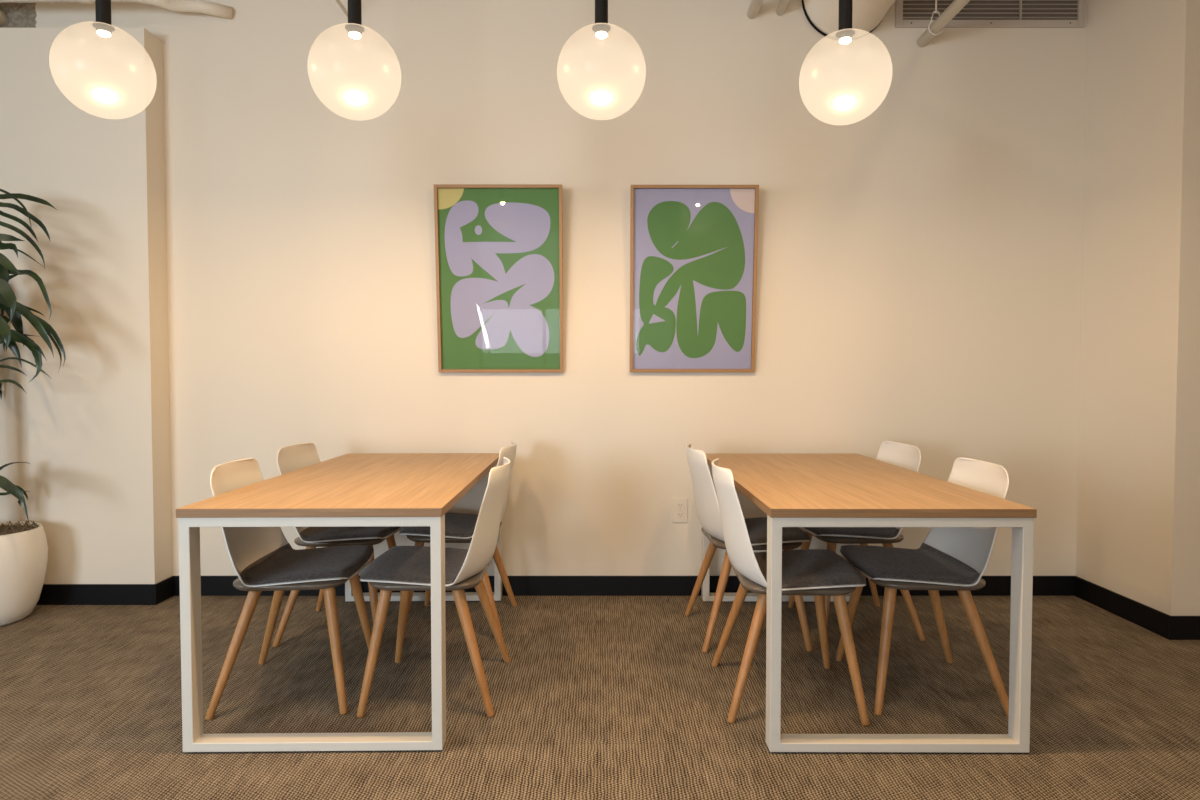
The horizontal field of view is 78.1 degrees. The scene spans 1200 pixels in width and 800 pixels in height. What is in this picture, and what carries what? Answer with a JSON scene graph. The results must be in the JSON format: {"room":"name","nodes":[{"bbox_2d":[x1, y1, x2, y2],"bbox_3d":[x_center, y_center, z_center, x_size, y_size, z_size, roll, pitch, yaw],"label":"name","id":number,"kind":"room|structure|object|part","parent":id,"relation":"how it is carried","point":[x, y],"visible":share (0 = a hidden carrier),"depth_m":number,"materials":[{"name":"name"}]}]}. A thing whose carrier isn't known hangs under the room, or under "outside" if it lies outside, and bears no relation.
{"room":"common room","nodes":[
{"label":"common room","id":0,"kind":"room"},
{"bbox_2d":[0,28,172,583],"bbox_3d":[-3.706,-0.397,3.712,2.988,2.823,0.155,0,2,0],"label":"wall pier","id":1,"kind":"object","parent":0,"point":[94,436],"visible":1,"depth_m":3.64,"materials":[{"name":"beige paint"}]},
{"bbox_2d":[36,584,156,604],"bbox_3d":[-3.415,0.965,3.672,2.430,0.102,0.012,0,2,0],"label":"baseboard","id":2,"kind":"structure","parent":1,"relation":"attached to","point":[51,594],"depth_m":3.67,"materials":[{"name":"black plastic"}]},
{"bbox_2d":[35,0,1087,575],"bbox_3d":[-0.400,-0.690,3.840,9.600,3.400,0.120,0,2,0],"label":"wall","id":3,"kind":"structure","parent":0,"point":[919,258],"depth_m":3.78,"materials":[{"name":"beige paint"}]},
{"bbox_2d":[0,10,8,26],"bbox_3d":[-3.600,-1.914,3.645,1.240,0.080,0.190,0,2,0],"label":"ceiling pipe","id":4,"kind":"object","parent":3,"relation":"attached to","point":[4,20],"visible":0.86,"depth_m":3.71,"materials":[{"name":"white metal"}]},
{"bbox_2d":[0,3,36,27],"bbox_3d":[-3.197,-2.088,3.723,0.705,0.557,0.022,0,2,0],"label":"insulation","id":5,"kind":"object","parent":3,"relation":"attached to","point":[20,15],"visible":0.58,"depth_m":3.73},
{"bbox_2d":[0,0,231,19],"bbox_3d":[-3.199,-1.947,3.577,2.722,0.069,0.210,0,2,-4],"label":"ceiling pipe","id":6,"kind":"object","parent":3,"relation":"attached to","point":[196,6],"visible":0.98,"depth_m":3.63,"materials":[{"name":"white metal"}]},
{"bbox_2d":[156,576,173,603],"bbox_3d":[-2.206,0.963,3.756,0.012,0.102,0.155,0,2,0],"label":"baseboard","id":7,"kind":"structure","parent":3,"relation":"attached to","point":[165,588],"depth_m":3.75,"materials":[{"name":"black plastic"}]},
{"bbox_2d":[336,0,347,17],"bbox_3d":[-1.263,-1.831,0.693,0.018,0.018,6.096,0,2,0],"label":"conduit","id":8,"kind":"object","parent":3,"relation":"attached to","point":[340,4],"visible":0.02,"depth_m":3.62,"materials":[{"name":"white metal"}]},
{"bbox_2d":[434,184,562,371],"bbox_3d":[-0.505,-0.604,3.725,0.635,0.930,0.111,0,2,0],"label":"framed print","id":9,"kind":"object","parent":3,"relation":"attached to","point":[499,247],"visible":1,"depth_m":3.73,"materials":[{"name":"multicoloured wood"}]},
{"bbox_2d":[174,576,1074,595],"bbox_3d":[0.126,0.960,3.827,4.651,0.102,0.012,0,2,0],"label":"baseboard","id":10,"kind":"structure","parent":3,"relation":"attached to","point":[210,585],"depth_m":3.82,"materials":[{"name":"black plastic"}]},
{"bbox_2d":[672,498,687,522],"bbox_3d":[0.413,0.569,3.815,0.078,0.128,0.010,0,2,0],"label":"wall outlet","id":11,"kind":"object","parent":3,"relation":"attached to","point":[680,505],"visible":1,"depth_m":3.81,"materials":[{"name":"beige plastic"}]},
{"bbox_2d":[677,512,682,517],"bbox_3d":[0.413,0.593,3.813,0.032,0.027,0.004,0,2,0],"label":"receptacle","id":12,"kind":"object","parent":11,"relation":"attached to","point":[679,514],"depth_m":3.81,"materials":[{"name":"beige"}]},
{"bbox_2d":[630,185,758,371],"bbox_3d":[0.469,-0.604,3.725,0.634,0.928,0.111,0,2,0],"label":"framed print","id":13,"kind":"object","parent":3,"relation":"attached to","point":[693,248],"visible":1,"depth_m":3.73,"materials":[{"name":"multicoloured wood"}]},
{"bbox_2d":[747,0,762,18],"bbox_3d":[0.768,-1.851,0.692,0.052,0.052,6.096,0,2,0],"label":"ceiling pipe","id":14,"kind":"object","parent":3,"relation":"attached to","point":[755,5],"visible":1,"depth_m":3.65,"materials":[{"name":"white metal"}]},
{"bbox_2d":[776,0,789,15],"bbox_3d":[0.909,-1.861,0.692,0.040,0.040,6.096,0,2,0],"label":"ceiling pipe","id":15,"kind":"object","parent":3,"relation":"attached to","point":[783,4],"visible":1,"depth_m":3.66,"materials":[{"name":"white metal"}]},
{"bbox_2d":[895,0,1085,27],"bbox_3d":[1.968,-2.060,3.727,0.956,0.360,0.016,0,2,0],"label":"air vent","id":16,"kind":"object","parent":3,"relation":"in","point":[908,13],"visible":1,"depth_m":3.73,"materials":[{"name":"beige metal"}]},
{"bbox_2d":[0,596,1199,799],"bbox_3d":[-0.400,1.135,0.787,9.600,0.050,6.300,0,2,0],"label":"floor","id":17,"kind":"structure","parent":0,"point":[596,697],"depth_m":2.53,"materials":[{"name":"carpet"}]},
{"bbox_2d":[0,189,65,625],"bbox_3d":[-2.787,0.034,3.314,0.941,1.986,0.658,0,2,0],"label":"potted plant","id":18,"kind":"object","parent":17,"relation":"on","point":[23,544],"visible":1,"depth_m":3.31,"materials":[{"name":"green plant"}]},
{"bbox_3d":[-2.830,0.812,3.423,0.448,0.425,0.448,0,2,0],"label":"pot","id":19,"kind":"part","parent":18,"relation":"part of","materials":[{"name":"white ceramic"}]},
{"bbox_2d":[205,458,373,719],"bbox_3d":[-1.103,0.638,2.690,0.502,0.828,0.503,0,2,-5],"label":"dining chair","id":20,"kind":"object","parent":17,"relation":"on","point":[262,558],"visible":0.84,"depth_m":2.61,"materials":[{"name":"white"}]},
{"bbox_3d":[-1.230,0.843,2.494,0.186,0.431,0.039,-2,2,-40],"label":"leg","id":21,"kind":"part","parent":20,"relation":"part of","materials":[{"name":"brown wood"}]},
{"bbox_3d":[-1.264,0.831,2.873,0.186,0.431,0.039,1,2,30],"label":"leg","id":22,"kind":"part","parent":20,"relation":"part of","materials":[{"name":"brown wood"}]},
{"bbox_2d":[233,578,347,590],"bbox_3d":[-1.077,0.629,2.692,0.382,0.030,0.436,0,2,-5],"label":"seat","id":23,"kind":"object","parent":20,"relation":"on","point":[329,585],"depth_m":2.49,"materials":[{"name":"white"}]},
{"bbox_3d":[-0.902,0.842,2.523,0.039,0.428,0.143,-2,3,-43],"label":"leg","id":24,"kind":"part","parent":20,"relation":"part of","materials":[{"name":"brown wood"}]},
{"bbox_3d":[-0.935,0.830,2.901,0.039,0.428,0.143,1,2,33],"label":"leg","id":25,"kind":"part","parent":20,"relation":"part of","materials":[{"name":"brown wood"}]},
{"bbox_2d":[176,453,501,751],"bbox_3d":[-0.876,0.667,2.988,0.786,0.742,1.560,0,2,-1],"label":"dining table","id":26,"kind":"object","parent":17,"relation":"on","point":[409,489],"visible":0.94,"depth_m":2.25,"materials":[{"name":"brown wood"}]},
{"bbox_3d":[-0.865,0.702,2.246,0.778,0.709,0.062,0,2,-1],"label":"leg frame","id":27,"kind":"part","parent":26,"relation":"part of","materials":[{"name":"beige metal"}]},
{"bbox_3d":[-0.888,0.654,3.731,0.778,0.709,0.062,0,2,-1],"label":"leg frame","id":28,"kind":"part","parent":26,"relation":"part of","materials":[{"name":"beige metal"}]},
{"bbox_2d":[273,442,410,646],"bbox_3d":[-1.151,0.617,3.332,0.502,0.828,0.503,0,2,0],"label":"dining chair","id":29,"kind":"object","parent":17,"relation":"on","point":[290,458],"visible":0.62,"depth_m":3.16,"materials":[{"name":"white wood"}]},
{"bbox_3d":[-1.296,0.822,3.148,0.186,0.431,0.039,-1,2,-35],"label":"leg","id":30,"kind":"part","parent":29,"relation":"part of","materials":[{"name":"brown wood"}]},
{"bbox_3d":[-1.296,0.809,3.529,0.186,0.431,0.039,1,2,35],"label":"leg","id":31,"kind":"part","parent":29,"relation":"part of","materials":[{"name":"brown wood"}]},
{"bbox_2d":[294,537,386,546],"bbox_3d":[-1.125,0.608,3.332,0.382,0.030,0.436,0,2,0],"label":"seat","id":32,"kind":"object","parent":29,"relation":"on","point":[298,541],"depth_m":3.12,"materials":[{"name":"white"}]},
{"bbox_3d":[-0.966,0.822,3.149,0.039,0.428,0.143,-1,2,-38],"label":"leg","id":33,"kind":"part","parent":29,"relation":"part of","materials":[{"name":"brown wood"}]},
{"bbox_3d":[-0.966,0.810,3.528,0.039,0.428,0.143,1,2,38],"label":"leg","id":34,"kind":"part","parent":29,"relation":"part of","materials":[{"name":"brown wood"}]},
{"bbox_2d":[357,457,509,717],"bbox_3d":[-0.578,0.638,2.690,0.502,0.828,0.503,0,2,-1],"label":"dining chair","id":35,"kind":"object","parent":17,"relation":"on","point":[405,569],"visible":0.98,"depth_m":2.52,"materials":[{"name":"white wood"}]},
{"bbox_3d":[-0.762,0.843,2.506,0.039,0.428,0.143,1,2,37],"label":"leg","id":36,"kind":"part","parent":35,"relation":"part of","materials":[{"name":"brown wood"}]},
{"bbox_3d":[-0.765,0.831,2.885,0.039,0.428,0.143,-1,2,-38],"label":"leg","id":37,"kind":"part","parent":35,"relation":"part of","materials":[{"name":"brown wood"}]},
{"bbox_2d":[369,561,491,590],"bbox_3d":[-0.604,0.629,2.690,0.382,0.030,0.436,0,2,0],"label":"seat","id":38,"kind":"object","parent":35,"relation":"on","point":[475,579],"depth_m":2.48,"materials":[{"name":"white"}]},
{"bbox_3d":[-0.432,0.842,2.507,0.186,0.431,0.039,1,2,34],"label":"leg","id":39,"kind":"part","parent":35,"relation":"part of","materials":[{"name":"brown wood"}]},
{"bbox_3d":[-0.435,0.830,2.888,0.186,0.431,0.039,-1,2,-35],"label":"leg","id":40,"kind":"part","parent":35,"relation":"part of","materials":[{"name":"brown wood"}]},
{"bbox_2d":[399,441,516,638],"bbox_3d":[-0.635,0.615,3.408,0.502,0.828,0.503,0,2,1],"label":"dining chair","id":41,"kind":"object","parent":17,"relation":"on","point":[459,527],"visible":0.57,"depth_m":3.27,"materials":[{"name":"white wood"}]},
{"bbox_3d":[-0.823,0.820,3.226,0.039,0.428,0.143,1,2,38],"label":"leg","id":42,"kind":"part","parent":41,"relation":"part of","materials":[{"name":"brown wood"}]},
{"bbox_3d":[-0.820,0.807,3.605,0.039,0.428,0.143,-1,2,-37],"label":"leg","id":43,"kind":"part","parent":41,"relation":"part of","materials":[{"name":"brown wood"}]},
{"bbox_2d":[406,522,501,542],"bbox_3d":[-0.662,0.606,3.408,0.382,0.030,0.436,0,2,0],"label":"seat","id":44,"kind":"object","parent":41,"relation":"on","point":[471,525],"depth_m":3.20,"materials":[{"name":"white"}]},
{"bbox_3d":[-0.493,0.819,3.222,0.186,0.431,0.039,1,2,35],"label":"leg","id":45,"kind":"part","parent":41,"relation":"part of","materials":[{"name":"brown wood"}]},
{"bbox_3d":[-0.490,0.807,3.603,0.186,0.431,0.039,-1,2,-34],"label":"leg","id":46,"kind":"part","parent":41,"relation":"part of","materials":[{"name":"brown wood"}]},
{"bbox_2d":[685,444,811,652],"bbox_3d":[0.634,0.619,3.272,0.502,0.828,0.503,0,2,-2],"label":"dining chair","id":47,"kind":"object","parent":17,"relation":"on","point":[707,505],"visible":0.77,"depth_m":3.09,"materials":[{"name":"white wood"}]},
{"bbox_3d":[0.484,0.811,3.463,0.186,0.431,0.039,1,2,33],"label":"leg","id":48,"kind":"part","parent":47,"relation":"part of","materials":[{"name":"brown wood"}]},
{"bbox_3d":[0.497,0.824,3.083,0.186,0.431,0.039,-1,2,-37],"label":"leg","id":49,"kind":"part","parent":47,"relation":"part of","materials":[{"name":"brown wood"}]},
{"bbox_2d":[701,527,801,549],"bbox_3d":[0.661,0.610,3.272,0.382,0.030,0.436,0,2,-2],"label":"seat","id":50,"kind":"object","parent":47,"relation":"on","point":[717,542],"depth_m":3.09,"materials":[{"name":"white"}]},
{"bbox_3d":[0.827,0.824,3.095,0.039,0.428,0.143,-2,2,-40],"label":"leg","id":51,"kind":"part","parent":47,"relation":"part of","materials":[{"name":"brown wood"}]},
{"bbox_2d":[712,458,868,725],"bbox_3d":[0.650,0.639,2.639,0.502,0.828,0.503,0,2,2],"label":"dining chair","id":52,"kind":"object","parent":17,"relation":"on","point":[820,573],"visible":0.97,"depth_m":2.47,"materials":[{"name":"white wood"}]},
{"bbox_3d":[0.515,0.832,2.842,0.186,0.431,0.039,1,2,37],"label":"leg","id":53,"kind":"part","parent":52,"relation":"part of","materials":[{"name":"brown wood"}]},
{"bbox_3d":[0.498,0.844,2.462,0.186,0.431,0.039,-1,2,-32],"label":"leg","id":54,"kind":"part","parent":52,"relation":"part of","materials":[{"name":"brown wood"}]},
{"bbox_2d":[731,563,855,595],"bbox_3d":[0.677,0.630,2.638,0.382,0.030,0.436,0,2,2],"label":"seat","id":55,"kind":"object","parent":52,"relation":"on","point":[748,584],"depth_m":2.43,"materials":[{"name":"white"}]},
{"bbox_3d":[0.844,0.833,2.827,0.039,0.428,0.143,2,2,40],"label":"leg","id":56,"kind":"part","parent":52,"relation":"part of","materials":[{"name":"brown wood"}]},
{"bbox_3d":[0.828,0.845,2.448,0.039,0.428,0.143,-1,2,-35],"label":"leg","id":57,"kind":"part","parent":52,"relation":"part of","materials":[{"name":"brown wood"}]},
{"bbox_2d":[788,441,924,640],"bbox_3d":[1.165,0.615,3.394,0.502,0.828,0.503,0,2,-2],"label":"dining chair","id":58,"kind":"object","parent":17,"relation":"on","point":[902,455],"visible":0.44,"depth_m":3.22,"materials":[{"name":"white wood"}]},
{"bbox_3d":[0.973,0.808,3.583,0.039,0.428,0.143,-2,2,-40],"label":"leg","id":59,"kind":"part","parent":58,"relation":"part of","materials":[{"name":"brown wood"}]},
{"bbox_3d":[0.986,0.820,3.204,0.039,0.428,0.143,1,2,36],"label":"leg","id":60,"kind":"part","parent":58,"relation":"part of","materials":[{"name":"brown wood"}]},
{"bbox_2d":[808,532,903,543],"bbox_3d":[1.139,0.606,3.393,0.382,0.030,0.436,0,2,-2],"label":"seat","id":61,"kind":"object","parent":58,"relation":"on","point":[829,539],"depth_m":3.18,"materials":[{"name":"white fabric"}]},
{"bbox_3d":[1.303,0.807,3.596,0.186,0.431,0.039,-1,2,-37],"label":"leg","id":62,"kind":"part","parent":58,"relation":"part of","materials":[{"name":"brown wood"}]},
{"bbox_3d":[1.316,0.819,3.215,0.186,0.431,0.039,1,2,33],"label":"leg","id":63,"kind":"part","parent":58,"relation":"part of","materials":[{"name":"brown wood"}]},
{"bbox_2d":[702,454,1036,752],"bbox_3d":[0.902,0.668,2.981,0.786,0.742,1.560,0,2,0],"label":"dining table","id":64,"kind":"object","parent":17,"relation":"on","point":[793,490],"visible":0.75,"depth_m":2.24,"materials":[{"name":"brown wood"}]},
{"bbox_3d":[0.906,0.654,3.724,0.778,0.709,0.062,0,2,0],"label":"leg frame","id":65,"kind":"part","parent":64,"relation":"part of","materials":[{"name":"beige metal"}]},
{"bbox_3d":[0.899,0.702,2.239,0.778,0.709,0.062,0,2,0],"label":"leg frame","id":66,"kind":"part","parent":64,"relation":"part of","materials":[{"name":"beige metal"}]},
{"bbox_2d":[836,457,1008,717],"bbox_3d":[1.165,0.638,2.694,0.502,0.828,0.503,0,2,2],"label":"dining chair","id":67,"kind":"object","parent":17,"relation":"on","point":[948,558],"visible":0.84,"depth_m":2.61,"materials":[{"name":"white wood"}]},
{"bbox_3d":[0.987,0.830,2.898,0.039,0.428,0.143,-1,2,-35],"label":"leg","id":68,"kind":"part","parent":67,"relation":"part of","materials":[{"name":"brown wood"}]},
{"bbox_3d":[0.971,0.843,2.519,0.039,0.428,0.143,2,2,40],"label":"leg","id":69,"kind":"part","parent":67,"relation":"part of","materials":[{"name":"brown wood"}]},
{"bbox_2d":[870,578,985,590],"bbox_3d":[1.138,0.629,2.695,0.382,0.030,0.436,0,2,2],"label":"seat","id":70,"kind":"object","parent":67,"relation":"on","point":[889,585],"depth_m":2.49,"materials":[{"name":"white"}]},
{"bbox_3d":[1.317,0.830,2.884,0.186,0.431,0.039,-1,2,-32],"label":"leg","id":71,"kind":"part","parent":67,"relation":"part of","materials":[{"name":"brown wood"}]},
{"bbox_3d":[1.300,0.843,2.504,0.186,0.431,0.039,1,2,37],"label":"leg","id":72,"kind":"part","parent":67,"relation":"part of","materials":[{"name":"brown wood"}]},
{"bbox_2d":[1076,0,1199,615],"bbox_3d":[3.432,-0.678,3.460,1.937,3.400,0.640,0,2,0],"label":"wall pier","id":73,"kind":"object","parent":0,"point":[1138,537],"visible":1,"depth_m":3.37,"materials":[{"name":"beige paint"}]},
{"bbox_2d":[1074,576,1169,638],"bbox_3d":[2.457,0.971,3.513,0.012,0.102,0.640,0,2,0],"label":"baseboard","id":74,"kind":"structure","parent":73,"relation":"attached to","point":[1149,618],"depth_m":3.46,"materials":[{"name":"black plastic"}]},
{"bbox_2d":[1168,616,1199,639],"bbox_3d":[3.376,0.981,3.188,1.849,0.102,0.012,0,2,0],"label":"baseboard","id":75,"kind":"structure","parent":73,"relation":"attached to","point":[1179,627],"depth_m":3.18,"materials":[{"name":"black plastic"}]},
{"bbox_3d":[-0.400,-2.338,0.674,9.600,0.100,6.300,0,2,0],"label":"ceiling","id":76,"kind":"structure","parent":0,"visible":0},
{"bbox_2d":[49,0,156,118],"bbox_3d":[-1.387,-1.563,2.051,0.250,1.538,0.250,0,2,0],"label":"pendant lamp","id":77,"kind":"object","parent":76,"relation":"hanging from","point":[103,79],"visible":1,"depth_m":2.00,"materials":[{"name":"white glass"}]},
{"bbox_3d":[-1.387,-0.919,2.072,0.250,0.248,0.250,0,2,0],"label":"globe","id":78,"kind":"part","parent":77,"relation":"part of","materials":[{"name":"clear glass"}]},
{"bbox_3d":[-1.387,-1.670,2.048,0.037,1.285,0.037,0,2,0],"label":"stem","id":79,"kind":"part","parent":77,"relation":"part of","materials":[{"name":"black metal"}]},
{"bbox_2d":[307,0,400,120],"bbox_3d":[-0.687,-1.563,2.056,0.250,1.540,0.250,0,2,0],"label":"pendant lamp","id":80,"kind":"object","parent":76,"relation":"hanging from","point":[355,80],"visible":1,"depth_m":2.00,"materials":[{"name":"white glass"}]},
{"bbox_3d":[-0.687,-0.917,2.077,0.250,0.248,0.250,0,2,0],"label":"globe","id":81,"kind":"part","parent":80,"relation":"part of","materials":[{"name":"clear glass"}]},
{"bbox_3d":[-0.687,-1.669,2.053,0.037,1.287,0.037,0,2,0],"label":"stem","id":82,"kind":"part","parent":80,"relation":"part of","materials":[{"name":"black metal"}]},
{"bbox_2d":[557,0,645,119],"bbox_3d":[0.004,-1.564,2.059,0.250,1.538,0.250,0,2,0],"label":"pendant lamp","id":83,"kind":"object","parent":76,"relation":"hanging from","point":[599,79],"visible":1,"depth_m":2.00,"materials":[{"name":"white glass"}]},
{"bbox_3d":[0.004,-1.670,2.056,0.037,1.285,0.037,0,2,0],"label":"stem","id":84,"kind":"part","parent":83,"relation":"part of","materials":[{"name":"black metal"}]},
{"bbox_3d":[0.004,-0.919,2.080,0.250,0.248,0.250,0,2,0],"label":"globe","id":85,"kind":"part","parent":83,"relation":"part of","materials":[{"name":"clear glass"}]},
{"bbox_2d":[799,0,891,124],"bbox_3d":[0.690,-1.557,2.064,0.250,1.551,0.250,0,2,0],"label":"pendant lamp","id":86,"kind":"object","parent":76,"relation":"hanging from","point":[843,85],"visible":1,"depth_m":2.01,"materials":[{"name":"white glass"}]},
{"bbox_3d":[0.690,-1.664,2.061,0.037,1.298,0.037,0,2,0],"label":"stem","id":87,"kind":"part","parent":86,"relation":"part of","materials":[{"name":"black metal"}]},
{"bbox_3d":[0.690,-0.906,2.086,0.250,0.248,0.250,0,2,0],"label":"globe","id":88,"kind":"part","parent":86,"relation":"part of","materials":[{"name":"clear glass"}]},
{"bbox_2d":[801,0,895,40],"bbox_3d":[1.237,-2.022,1.310,0.442,0.574,4.849,0,2,0],"label":"duct","id":89,"kind":"object","parent":76,"relation":"hanging from","point":[823,15],"visible":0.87,"depth_m":3.59,"materials":[{"name":"white metal"}]},
{"bbox_2d":[917,0,969,46],"bbox_3d":[1.629,-1.981,0.688,0.075,0.614,6.096,0,2,0],"label":"ceiling pipe","id":90,"kind":"object","parent":76,"relation":"hanging from","point":[949,13],"visible":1,"depth_m":3.52,"materials":[{"name":"white metal"}]}
]}

